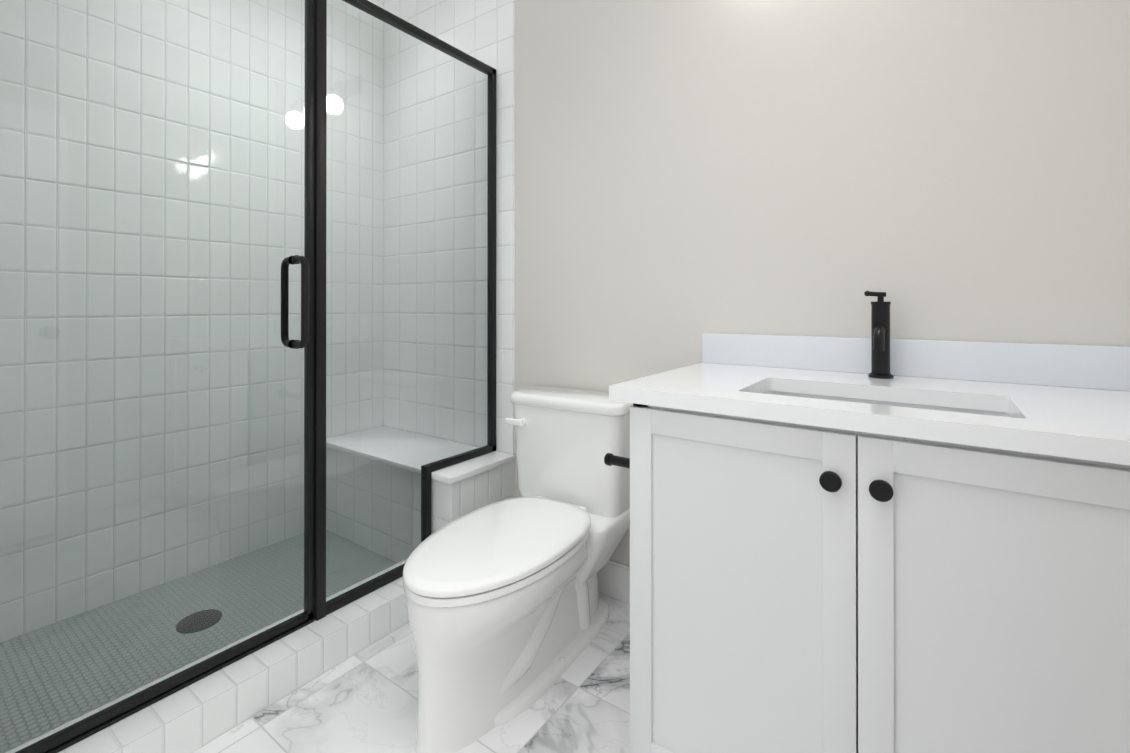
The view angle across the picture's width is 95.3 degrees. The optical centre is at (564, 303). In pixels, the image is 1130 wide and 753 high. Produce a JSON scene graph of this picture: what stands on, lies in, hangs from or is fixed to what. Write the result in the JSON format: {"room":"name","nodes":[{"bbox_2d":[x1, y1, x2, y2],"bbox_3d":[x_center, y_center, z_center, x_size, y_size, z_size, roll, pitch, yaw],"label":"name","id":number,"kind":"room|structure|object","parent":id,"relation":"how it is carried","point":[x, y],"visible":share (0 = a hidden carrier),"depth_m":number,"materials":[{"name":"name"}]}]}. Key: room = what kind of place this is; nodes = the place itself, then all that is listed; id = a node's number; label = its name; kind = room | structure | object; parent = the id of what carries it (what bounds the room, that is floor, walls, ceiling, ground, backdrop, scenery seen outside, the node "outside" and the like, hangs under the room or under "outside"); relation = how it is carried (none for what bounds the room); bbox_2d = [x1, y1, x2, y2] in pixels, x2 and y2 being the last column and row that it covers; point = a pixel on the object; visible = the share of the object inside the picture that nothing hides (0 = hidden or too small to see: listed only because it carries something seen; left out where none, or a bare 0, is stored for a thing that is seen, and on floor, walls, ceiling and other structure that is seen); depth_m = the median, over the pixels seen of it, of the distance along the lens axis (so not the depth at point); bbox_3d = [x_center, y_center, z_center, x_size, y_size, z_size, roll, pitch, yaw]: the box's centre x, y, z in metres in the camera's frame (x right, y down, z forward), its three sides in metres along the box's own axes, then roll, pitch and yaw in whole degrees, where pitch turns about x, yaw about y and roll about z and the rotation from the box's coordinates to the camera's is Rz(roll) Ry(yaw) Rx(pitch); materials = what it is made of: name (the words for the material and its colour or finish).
{"room":"bathroom","nodes":[
{"label":"bathroom","id":0,"kind":"room"},
{"bbox_2d":[0,530,629,752],"bbox_3d":[-0.373,1.144,1.176,3.100,0.130,2.160,0,0,36],"label":"floor","id":1,"kind":"structure","parent":0,"point":[35,729],"depth_m":1.52,"materials":[{"name":"white tile"}]},
{"bbox_2d":[176,609,221,633],"bbox_3d":[-1.242,1.077,1.749,0.128,0.006,0.128,0,0,36],"label":"floor drain","id":2,"kind":"object","parent":1,"relation":"on","point":[186,628],"depth_m":1.74,"materials":[{"name":"black metal"}]},
{"bbox_2d":[6,559,408,752],"bbox_3d":[-0.961,1.056,1.382,0.195,0.108,1.550,0,0,36],"label":"shower curb","id":3,"kind":"object","parent":1,"relation":"on","point":[195,716],"depth_m":1.40,"materials":[{"name":"tile"}]},
{"bbox_2d":[0,0,495,752],"bbox_3d":[-0.871,-0.023,1.535,0.145,2.050,1.898,0,0,36],"label":"glass shower door","id":4,"kind":"structure","parent":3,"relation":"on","point":[312,262],"depth_m":1.61,"materials":[{"name":"clear glass"}]},
{"bbox_2d":[326,426,514,562],"bbox_3d":[-0.706,0.884,2.359,0.942,0.455,0.365,0,0,36],"label":"shower bench","id":5,"kind":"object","parent":1,"relation":"on","point":[459,490],"depth_m":2.21,"materials":[{"name":"tile"}]},
{"bbox_2d":[403,386,632,752],"bbox_3d":[-0.156,0.722,1.639,0.488,0.776,0.884,0,0,36],"label":"toilet","id":6,"kind":"object","parent":1,"relation":"on","point":[507,606],"visible":0.94,"depth_m":1.47,"materials":[{"name":"white ceramic"}]},
{"bbox_2d":[604,291,1129,752],"bbox_3d":[0.672,0.537,1.212,1.196,1.145,0.642,0,0,36],"label":"bathroom vanity","id":7,"kind":"object","parent":1,"relation":"on","point":[936,533],"visible":1,"depth_m":0.97,"materials":[{"name":"white paint"}]},
{"bbox_2d":[609,333,1129,464],"bbox_3d":[0.725,0.165,1.181,1.073,0.135,0.631,0,0,36],"label":"countertop","id":8,"kind":"structure","parent":7,"relation":"on","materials":[{"name":"white stone"}]},
{"bbox_2d":[864,291,893,378],"bbox_3d":[0.830,0.081,1.365,0.067,0.233,0.103,0,0,36],"label":"faucet","id":9,"kind":"object","parent":8,"relation":"on","point":[880,310],"depth_m":1.36,"materials":[{"name":"black metal"}]},
{"bbox_2d":[514,0,1129,565],"bbox_3d":[0.221,-0.264,2.008,3.100,2.750,0.120,0,0,36],"label":"wall","id":10,"kind":"structure","parent":0,"point":[688,172],"depth_m":1.56,"materials":[{"name":"white paint"}]},
{"bbox_2d":[383,0,514,497],"bbox_3d":[-0.602,-0.263,2.518,0.930,2.750,0.010,0,0,36],"label":"shower wall tile","id":11,"kind":"structure","parent":10,"relation":"attached to","point":[483,31],"depth_m":2.49,"materials":[{"name":"white tile"}]},
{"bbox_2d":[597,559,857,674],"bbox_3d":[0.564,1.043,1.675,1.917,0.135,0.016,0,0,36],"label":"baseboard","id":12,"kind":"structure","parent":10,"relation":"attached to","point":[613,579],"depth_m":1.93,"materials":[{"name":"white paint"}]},
{"bbox_3d":[-1.589,-0.264,2.050,0.110,2.750,1.920,0,0,36],"label":"wall","id":13,"kind":"structure","parent":0,"visible":0},
{"bbox_2d":[0,0,383,642],"bbox_3d":[-1.540,-0.264,2.015,0.010,2.750,1.920,0,0,36],"label":"shower wall tile","id":14,"kind":"structure","parent":13,"relation":"attached to","point":[75,133],"depth_m":1.99,"materials":[{"name":"white tile"}]}
]}

